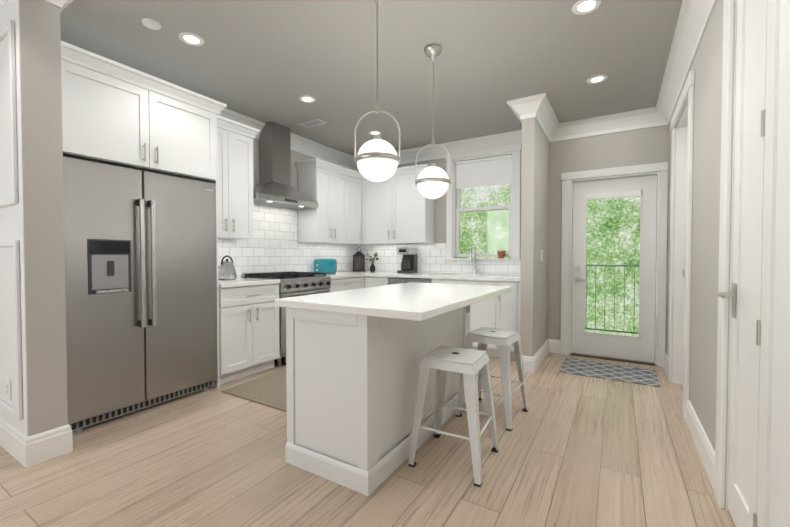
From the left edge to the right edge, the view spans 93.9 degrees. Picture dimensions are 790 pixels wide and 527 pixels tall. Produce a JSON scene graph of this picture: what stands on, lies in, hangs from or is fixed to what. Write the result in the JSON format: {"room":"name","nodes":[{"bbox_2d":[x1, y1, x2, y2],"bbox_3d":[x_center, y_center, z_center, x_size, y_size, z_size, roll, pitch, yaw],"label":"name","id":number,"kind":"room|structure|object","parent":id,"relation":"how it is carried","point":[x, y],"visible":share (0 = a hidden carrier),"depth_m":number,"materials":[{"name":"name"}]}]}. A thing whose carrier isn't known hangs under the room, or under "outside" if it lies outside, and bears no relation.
{"room":"kitchen","nodes":[
{"label":"kitchen","id":0,"kind":"room"},
{"bbox_2d":[5,378,10,400],"bbox_3d":[-2.275,0.739,2.167,0.080,0.120,0.010,1,1,31],"label":"outlet","id":1,"kind":"object","parent":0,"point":[8,388],"visible":0.96,"depth_m":2.16,"materials":[{"name":"white plastic"}]},
{"bbox_2d":[19,0,67,436],"bbox_3d":[-2.787,-0.232,2.567,1.910,2.665,0.170,1,1,31],"label":"wall","id":2,"kind":"structure","parent":0,"point":[41,111],"depth_m":2.07,"materials":[{"name":"paint"}]},
{"bbox_2d":[0,0,7,8],"bbox_3d":[-2.751,-1.519,2.394,1.824,0.085,0.084,1,1,31],"label":"crown molding","id":3,"kind":"structure","parent":2,"relation":"attached to","point":[2,2],"depth_m":2.10,"materials":[{"name":"white wood"}]},
{"bbox_2d":[0,0,27,436],"bbox_3d":[-2.829,-0.268,2.478,1.890,2.430,0.026,1,1,31],"label":"wall paneling","id":4,"kind":"structure","parent":2,"relation":"attached to","point":[12,326],"depth_m":2.06,"materials":[{"name":"white wood"}]},
{"bbox_2d":[0,417,32,467],"bbox_3d":[-2.815,1.022,2.502,1.896,0.161,0.016,1,1,31],"label":"baseboard","id":5,"kind":"structure","parent":2,"relation":"attached to","point":[24,450],"depth_m":2.08,"materials":[{"name":"white wood"}]},
{"bbox_2d":[44,0,73,12],"bbox_3d":[-2.180,-1.517,2.293,0.744,0.085,0.094,1,1,31],"label":"crown molding","id":6,"kind":"structure","parent":2,"relation":"attached to","point":[62,4],"depth_m":2.12,"materials":[{"name":"white wood"}]},
{"bbox_2d":[218,127,352,277],"bbox_3d":[-1.685,-0.267,4.261,0.160,2.665,3.870,1,1,31],"label":"wall","id":7,"kind":"structure","parent":0,"point":[296,156],"depth_m":4.70,"materials":[{"name":"paint"}]},
{"bbox_2d":[61,41,160,172],"bbox_3d":[-2.187,-1.031,2.657,0.615,0.660,0.594,1,1,31],"label":"upper cabinet","id":8,"kind":"object","parent":7,"relation":"attached to","point":[108,119],"depth_m":2.49,"materials":[{"name":"white wood"}]},
{"bbox_2d":[161,81,220,184],"bbox_3d":[-1.942,-1.040,3.062,0.615,0.660,0.592,1,1,31],"label":"upper cabinet","id":9,"kind":"object","parent":7,"relation":"attached to","point":[190,135],"depth_m":2.96,"materials":[{"name":"white wood"}]},
{"bbox_2d":[62,59,358,170],"bbox_3d":[-1.565,-1.515,4.163,0.120,0.165,3.870,1,1,31],"label":"crown molding","id":10,"kind":"structure","parent":7,"relation":"attached to","point":[299,144],"depth_m":4.83,"materials":[{"name":"white wood"}]},
{"bbox_2d":[216,117,236,240],"bbox_3d":[-1.813,-0.815,3.559,0.325,1.130,0.349,1,1,31],"label":"upper cabinet","id":11,"kind":"object","parent":7,"relation":"attached to","point":[226,189],"depth_m":3.56,"materials":[{"name":"white wood"}]},
{"bbox_2d":[237,122,256,239],"bbox_3d":[-1.694,-0.819,3.755,0.325,1.130,0.349,1,1,31],"label":"upper cabinet","id":12,"kind":"object","parent":7,"relation":"attached to","point":[246,134],"depth_m":3.74,"materials":[{"name":"white wood"}]},
{"bbox_2d":[253,122,317,209],"bbox_3d":[-1.339,-1.139,4.279,0.370,0.916,0.898,1,1,31],"label":"range hood","id":13,"kind":"object","parent":7,"relation":"attached to","point":[274,187],"visible":0.92,"depth_m":4.21,"materials":[{"name":"silver metal"}]},
{"bbox_2d":[218,204,357,277],"bbox_3d":[-1.326,-0.352,4.689,0.008,0.983,2.764,1,1,31],"label":"tile backsplash","id":14,"kind":"structure","parent":7,"relation":"attached to","point":[274,245],"depth_m":4.50,"materials":[{"name":"white tile"}]},
{"bbox_2d":[297,158,336,243],"bbox_3d":[-1.034,-0.792,4.846,0.325,1.030,0.344,1,1,31],"label":"upper cabinet","id":15,"kind":"object","parent":7,"relation":"attached to","point":[315,225],"depth_m":4.73,"materials":[{"name":"white wood"}]},
{"bbox_2d":[337,165,344,243],"bbox_3d":[-0.889,-0.796,5.085,0.325,1.030,0.423,1,1,31],"label":"upper cabinet","id":16,"kind":"object","parent":7,"relation":"attached to","point":[340,169],"depth_m":5.03,"materials":[{"name":"white wood"}]},
{"bbox_2d":[345,167,364,244],"bbox_3d":[-0.698,-0.802,5.341,0.386,1.030,0.421,1,1,31],"label":"upper cabinet","id":17,"kind":"object","parent":7,"relation":"attached to","point":[354,187],"depth_m":5.30,"materials":[{"name":"white wood"}]},
{"bbox_2d":[0,353,735,526],"bbox_3d":[-0.440,1.172,1.520,7.360,0.100,7.640,1,1,31],"label":"floor","id":18,"kind":"structure","parent":0,"point":[574,450],"depth_m":1.96,"materials":[{"name":"brown wood"}]},
{"bbox_2d":[63,156,217,433],"bbox_3d":[-2.037,0.204,2.869,0.666,1.780,1.052,1,1,31],"label":"fridge","id":19,"kind":"object","parent":18,"relation":"on","point":[141,285],"visible":0.88,"depth_m":2.63,"materials":[{"name":"grey metal"}]},
{"bbox_2d":[212,285,279,387],"bbox_3d":[-1.610,0.641,3.645,0.615,0.875,0.654,1,1,31],"label":"base cabinet","id":20,"kind":"object","parent":18,"relation":"on","point":[248,342],"depth_m":3.44,"materials":[{"name":"white wood"}]},
{"bbox_2d":[217,277,279,288],"bbox_3d":[-1.604,0.184,3.632,0.629,0.040,0.654,1,1,31],"label":"countertop","id":21,"kind":"structure","parent":20,"relation":"on","point":[225,284],"depth_m":3.48,"materials":[{"name":"white stone"}]},
{"bbox_2d":[218,255,236,279],"bbox_3d":[-1.702,0.040,3.697,0.176,0.243,0.219,1,1,31],"label":"kettle","id":22,"kind":"object","parent":21,"relation":"on","point":[227,270],"visible":0.96,"depth_m":3.66,"materials":[{"name":"silver metal"}]},
{"bbox_2d":[221,369,286,411],"bbox_3d":[-0.672,1.075,3.547,0.940,0.010,1.550,1,1,31],"label":"jute rug","id":23,"kind":"object","parent":18,"relation":"on","point":[269,390],"visible":0.19,"depth_m":3.13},
{"bbox_2d":[242,271,330,366],"bbox_3d":[-1.201,0.586,4.226,0.698,0.962,0.752,1,1,31],"label":"range","id":24,"kind":"object","parent":18,"relation":"on","point":[293,284],"visible":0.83,"depth_m":3.97,"materials":[{"name":"silver metal"}]},
{"bbox_2d":[329,277,368,291],"bbox_3d":[-0.827,0.616,4.877,0.676,0.875,0.738,1,1,31],"label":"base cabinet","id":25,"kind":"object","parent":18,"relation":"on","point":[337,283],"depth_m":4.72,"materials":[{"name":"white wood"}]},
{"bbox_2d":[322,273,364,276],"bbox_3d":[-0.857,0.158,4.864,0.629,0.040,0.700,1,1,31],"label":"countertop","id":26,"kind":"structure","parent":25,"relation":"on","point":[334,274],"depth_m":4.75,"materials":[{"name":"white stone"}]},
{"bbox_2d":[314,259,336,273],"bbox_3d":[-0.941,0.036,4.964,0.190,0.199,0.301,1,1,31],"label":"toaster","id":27,"kind":"object","parent":26,"relation":"on","point":[327,266],"visible":0.96,"depth_m":4.87,"materials":[{"name":"metal"}]},
{"bbox_2d":[277,306,469,495],"bbox_3d":[-0.011,0.663,2.553,0.620,0.876,1.478,1,1,31],"label":"kitchen island","id":28,"kind":"object","parent":18,"relation":"on","point":[354,357],"depth_m":1.96,"materials":[{"name":"wood"}]},
{"bbox_2d":[275,282,510,321],"bbox_3d":[0.122,0.207,2.457,0.910,0.040,1.540,1,1,31],"label":"island countertop","id":29,"kind":"structure","parent":28,"relation":"on","point":[409,301],"depth_m":2.02,"materials":[{"name":"white stone"}]},
{"bbox_2d":[369,277,380,286],"bbox_3d":[-0.089,0.609,5.203,0.364,0.875,0.623,1,1,31],"label":"base cabinet","id":30,"kind":"object","parent":18,"relation":"on","point":[373,281],"depth_m":4.95,"materials":[{"name":"white wood"}]},
{"bbox_2d":[408,346,497,486],"bbox_3d":[0.344,0.809,2.102,0.400,0.602,0.400,1,1,28],"label":"stool","id":31,"kind":"object","parent":18,"relation":"on","point":[469,364],"visible":1,"depth_m":2.02,"materials":[{"name":"paint"}]},
{"bbox_2d":[437,281,468,284],"bbox_3d":[0.797,0.620,4.667,0.460,0.875,0.623,1,1,31],"label":"base cabinet","id":32,"kind":"object","parent":18,"relation":"on","point":[442,282],"depth_m":4.35,"materials":[{"name":"white wood"}]},
{"bbox_2d":[469,281,500,357],"bbox_3d":[1.107,0.624,4.479,0.506,0.875,0.623,1,1,31],"label":"base cabinet","id":33,"kind":"object","parent":18,"relation":"on","point":[486,313],"depth_m":4.17,"materials":[{"name":"white wood"}]},
{"bbox_2d":[349,271,520,280],"bbox_3d":[0.389,0.158,4.896,2.728,0.040,0.641,1,1,31],"label":"countertop","id":34,"kind":"structure","parent":33,"relation":"on","point":[432,276],"depth_m":4.49,"materials":[{"name":"white stone"}]},
{"bbox_2d":[353,247,364,271],"bbox_3d":[-0.550,-0.065,5.618,0.140,0.374,0.140,1,1,31],"label":"lantern","id":35,"kind":"object","parent":34,"relation":"on","point":[358,261],"visible":1,"depth_m":5.58,"materials":[{"name":"metal"}]},
{"bbox_2d":[366,253,378,271],"bbox_3d":[-0.315,-0.017,5.474,0.191,0.284,0.172,1,1,31],"label":"vase","id":36,"kind":"object","parent":34,"relation":"on","point":[372,267],"visible":1,"depth_m":5.45,"materials":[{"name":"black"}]},
{"bbox_2d":[397,247,417,272],"bbox_3d":[0.167,-0.047,5.170,0.196,0.355,0.288,1,1,31],"label":"coffee maker","id":37,"kind":"object","parent":34,"relation":"on","point":[409,261],"visible":1,"depth_m":5.10,"materials":[{"name":"grey plastic"}]},
{"bbox_2d":[470,246,482,273],"bbox_3d":[1.034,-0.040,4.681,0.128,0.362,0.208,1,1,31],"label":"faucet","id":38,"kind":"object","parent":34,"relation":"on","point":[475,271],"visible":1,"depth_m":4.74,"materials":[{"name":"silver metal"}]},
{"bbox_2d":[456,327,527,430],"bbox_3d":[0.715,0.797,2.695,0.400,0.602,0.400,1,1,35],"label":"stool","id":39,"kind":"object","parent":18,"relation":"on","point":[502,339],"visible":0.96,"depth_m":2.62,"materials":[{"name":"paint"}]},
{"bbox_2d":[501,281,520,359],"bbox_3d":[1.396,0.627,4.304,0.383,0.875,0.623,1,1,31],"label":"base cabinet","id":40,"kind":"object","parent":18,"relation":"on","point":[510,301],"depth_m":4.02,"materials":[{"name":"white wood"}]},
{"bbox_2d":[559,358,659,386],"bbox_3d":[2.123,1.073,3.684,0.820,0.008,0.560,1,1,31],"label":"doormat","id":41,"kind":"object","parent":18,"relation":"on","point":[637,375],"visible":0.96,"depth_m":3.65,"materials":[{"name":"grey fabric"}]},
{"bbox_2d":[60,0,682,155],"bbox_3d":[-0.440,-1.592,1.463,7.360,0.100,7.640,1,1,31],"label":"ceiling","id":42,"kind":"structure","parent":0,"point":[265,61],"depth_m":2.79,"materials":[{"name":"paint"}]},
{"bbox_2d":[142,18,160,29],"bbox_3d":[-1.583,-1.550,2.395,0.106,0.022,0.106,1,1,31],"label":"smoke detector","id":43,"kind":"object","parent":42,"relation":"attached to","point":[149,23],"visible":0.98,"depth_m":2.38,"materials":[{"name":"white plastic"}]},
{"bbox_2d":[178,32,203,45],"bbox_3d":[-1.418,-1.562,2.570,0.159,0.006,0.159,0,1,-14],"label":"recessed light","id":44,"kind":"object","parent":42,"relation":"in","point":[192,39],"depth_m":2.57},
{"bbox_2d":[299,96,315,102],"bbox_3d":[-0.844,-1.582,3.556,0.159,0.006,0.159,0,1,-14],"label":"recessed light","id":45,"kind":"object","parent":42,"relation":"in","point":[307,99],"depth_m":3.56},
{"bbox_2d":[299,119,326,127],"bbox_3d":[-0.936,-1.593,4.196,0.300,0.009,0.140,1,1,31],"label":"ceiling vent","id":46,"kind":"object","parent":42,"relation":"in","point":[311,123],"visible":0.98,"depth_m":4.18,"materials":[{"name":"grey plastic"}]},
{"bbox_2d":[368,131,380,134],"bbox_3d":[-0.245,-1.602,4.525,0.159,0.006,0.159,0,1,-14],"label":"recessed light","id":47,"kind":"object","parent":42,"relation":"in","point":[370,132],"depth_m":4.51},
{"bbox_2d":[354,0,400,181],"bbox_3d":[-0.100,-1.008,2.075,0.256,1.092,0.256,1,1,31],"label":"pendant light","id":48,"kind":"object","parent":42,"relation":"hanging from","point":[377,159],"visible":1,"depth_m":2.02,"materials":[{"name":"white glass"}]},
{"bbox_2d":[415,44,450,198],"bbox_3d":[0.279,-1.020,2.700,0.256,1.092,0.256,1,1,31],"label":"pendant light","id":49,"kind":"object","parent":42,"relation":"hanging from","point":[432,181],"visible":1,"depth_m":2.65,"materials":[{"name":"white glass"}]},
{"bbox_2d":[572,0,601,14],"bbox_3d":[1.157,-1.555,2.227,0.159,0.006,0.159,0,1,-14],"label":"recessed light","id":50,"kind":"object","parent":42,"relation":"in","point":[581,7],"depth_m":2.23,"materials":[{"name":"white plastic"}]},
{"bbox_2d":[587,75,607,83],"bbox_3d":[1.730,-1.574,3.154,0.159,0.006,0.159,0,1,-14],"label":"recessed light","id":51,"kind":"object","parent":42,"relation":"in","point":[596,79],"depth_m":3.15,"materials":[{"name":"white plastic"}]},
{"bbox_2d":[358,125,668,349],"bbox_3d":[1.070,-0.281,4.948,4.160,2.665,0.160,1,1,31],"label":"wall","id":52,"kind":"structure","parent":0,"point":[649,145],"depth_m":4.27,"materials":[{"name":"paint"}]},
{"bbox_2d":[365,169,396,244],"bbox_3d":[-0.185,-0.803,5.394,0.601,1.030,0.346,1,1,31],"label":"upper cabinet","id":53,"kind":"object","parent":52,"relation":"attached to","point":[380,197],"depth_m":5.27,"materials":[{"name":"white wood"}]},
{"bbox_2d":[397,165,434,243],"bbox_3d":[0.231,-0.798,5.173,0.580,1.030,0.294,1,1,31],"label":"upper cabinet","id":54,"kind":"object","parent":52,"relation":"attached to","point":[415,212],"depth_m":5.02,"materials":[{"name":"white wood"}]},
{"bbox_2d":[358,243,520,274],"bbox_3d":[0.568,-0.075,5.159,2.708,0.411,0.008,1,1,31],"label":"tile backsplash","id":55,"kind":"structure","parent":52,"relation":"attached to","point":[434,253],"depth_m":5.18,"materials":[{"name":"white tile"}]},
{"bbox_2d":[420,256,424,264],"bbox_3d":[0.387,-0.045,5.260,0.075,0.120,0.006,1,1,31],"label":"outlet","id":56,"kind":"object","parent":55,"relation":"attached to","point":[422,260],"visible":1,"depth_m":5.25,"materials":[{"name":"white plastic"}]},
{"bbox_2d":[396,131,521,164],"bbox_3d":[0.583,-1.534,5.054,2.610,0.165,0.120,1,1,31],"label":"crown molding","id":57,"kind":"structure","parent":52,"relation":"attached to","point":[430,152],"depth_m":4.88,"materials":[{"name":"white wood"}]},
{"bbox_2d":[444,144,521,260],"bbox_3d":[1.156,-0.756,4.849,1.020,1.431,0.220,1,1,31],"label":"window unit","id":58,"kind":"structure","parent":52,"relation":"in","point":[482,168],"depth_m":4.83,"materials":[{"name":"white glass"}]},
{"bbox_2d":[497,251,505,257],"bbox_3d":[1.351,-0.112,4.683,0.106,0.095,0.106,1,1,31],"label":"terracotta pot","id":59,"kind":"object","parent":58,"relation":"on","point":[501,254],"visible":1,"depth_m":4.65,"materials":[{"name":"ceramic"}]},
{"bbox_2d":[549,107,655,141],"bbox_3d":[2.238,-1.513,4.052,1.020,0.165,0.120,1,1,31],"label":"crown molding","id":60,"kind":"structure","parent":52,"relation":"attached to","point":[641,118],"depth_m":4.01,"materials":[{"name":"white wood"}]},
{"bbox_2d":[571,175,656,365],"bbox_3d":[2.437,0.064,4.133,0.813,2.008,0.190,1,1,31],"label":"exterior door","id":61,"kind":"structure","parent":52,"relation":"in","point":[631,349],"depth_m":4.08,"materials":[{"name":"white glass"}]},
{"bbox_2d":[560,162,667,366],"bbox_3d":[2.408,0.011,4.127,1.010,2.115,0.188,1,1,31],"label":"door frame","id":62,"kind":"structure","parent":52,"relation":"attached to","point":[567,179],"depth_m":4.03,"materials":[{"name":"white wood"}]},
{"bbox_2d":[520,117,549,356],"bbox_3d":[1.543,-0.262,4.031,0.120,2.665,0.920,1,1,31],"label":"wall","id":63,"kind":"structure","parent":0,"point":[534,233],"depth_m":3.67,"materials":[{"name":"paint"}]},
{"bbox_2d":[506,97,531,139],"bbox_3d":[1.391,-1.511,3.957,0.150,0.165,0.920,1,1,31],"label":"crown molding","id":64,"kind":"structure","parent":63,"relation":"attached to","point":[519,106],"depth_m":3.60,"materials":[{"name":"white wood"}]},
{"bbox_2d":[522,355,529,371],"bbox_3d":[1.326,0.995,3.800,0.046,0.161,0.288,1,1,31],"label":"baseboard","id":65,"kind":"structure","parent":63,"relation":"attached to","point":[526,359],"depth_m":3.65,"materials":[{"name":"white wood"}]},
{"bbox_2d":[531,339,549,373],"bbox_3d":[1.597,0.990,4.015,0.016,0.161,0.936,1,1,31],"label":"baseboard","id":66,"kind":"structure","parent":63,"relation":"attached to","point":[541,354],"depth_m":3.91,"materials":[{"name":"white wood"}]},
{"bbox_2d":[528,93,559,139],"bbox_3d":[1.583,-1.508,3.840,0.120,0.165,0.920,1,1,31],"label":"crown molding","id":67,"kind":"structure","parent":63,"relation":"attached to","point":[539,105],"depth_m":3.73,"materials":[{"name":"white wood"}]},
{"bbox_2d":[665,0,734,509],"bbox_3d":[0.980,-0.192,0.631,0.160,2.665,7.640,1,1,31],"label":"wall","id":68,"kind":"structure","parent":0,"point":[706,66],"depth_m":2.12,"materials":[{"name":"paint"}]},
{"bbox_2d":[664,352,667,376],"bbox_3d":[2.679,0.998,3.631,0.016,0.161,0.429,1,1,31],"label":"baseboard","id":69,"kind":"structure","parent":68,"relation":"attached to","point":[665,355],"depth_m":3.66,"materials":[{"name":"white wood"}]},
{"bbox_2d":[664,70,694,421],"bbox_3d":[2.359,-0.112,2.937,0.188,2.410,1.074,1,1,31],"label":"door frame","id":70,"kind":"structure","parent":68,"relation":"attached to","point":[681,193],"depth_m":3.29,"materials":[{"name":"white wood"}]},
{"bbox_2d":[652,0,716,125],"bbox_3d":[0.860,-1.443,0.678,0.120,0.165,7.320,1,1,31],"label":"crown molding","id":71,"kind":"structure","parent":68,"relation":"attached to","point":[693,20],"depth_m":2.60,"materials":[{"name":"white wood"}]},
{"bbox_2d":[686,400,714,492],"bbox_3d":[1.785,1.029,2.156,0.016,0.161,0.920,1,1,31],"label":"baseboard","id":72,"kind":"structure","parent":68,"relation":"attached to","point":[706,452],"depth_m":2.08,"materials":[{"name":"white wood"}]},
{"bbox_2d":[715,0,736,510],"bbox_3d":[1.291,-0.104,1.310,0.048,2.460,1.024,1,1,31],"label":"door frame","id":73,"kind":"structure","parent":68,"relation":"attached to","point":[729,6],"depth_m":1.67,"materials":[{"name":"white wood"}]},
{"bbox_2d":[718,0,789,526],"bbox_3d":[1.289,-0.057,1.312,0.101,2.342,0.788,1,1,31],"label":"closet door","id":74,"kind":"structure","parent":68,"relation":"in","point":[759,461],"depth_m":1.31,"materials":[{"name":"white wood"}]},
{"label":"outside","id":75,"kind":"structure","parent":0,"visible":0},
{"bbox_2d":[459,184,640,336],"bbox_3d":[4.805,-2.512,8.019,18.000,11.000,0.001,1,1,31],"label":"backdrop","id":76,"kind":"structure","parent":75,"point":[608,225],"depth_m":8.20,"materials":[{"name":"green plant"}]},
{"bbox_3d":[2.836,1.129,4.843,8.000,0.090,1.400,1,1,31],"label":"deck","id":77,"kind":"object","parent":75,"visible":0},
{"bbox_2d":[585,265,639,333],"bbox_3d":[3.129,0.502,5.314,7.000,0.965,0.030,1,1,31],"label":"railing","id":78,"kind":"object","parent":77,"relation":"on","point":[624,266],"depth_m":5.30,"materials":[{"name":"black metal"}]}
]}

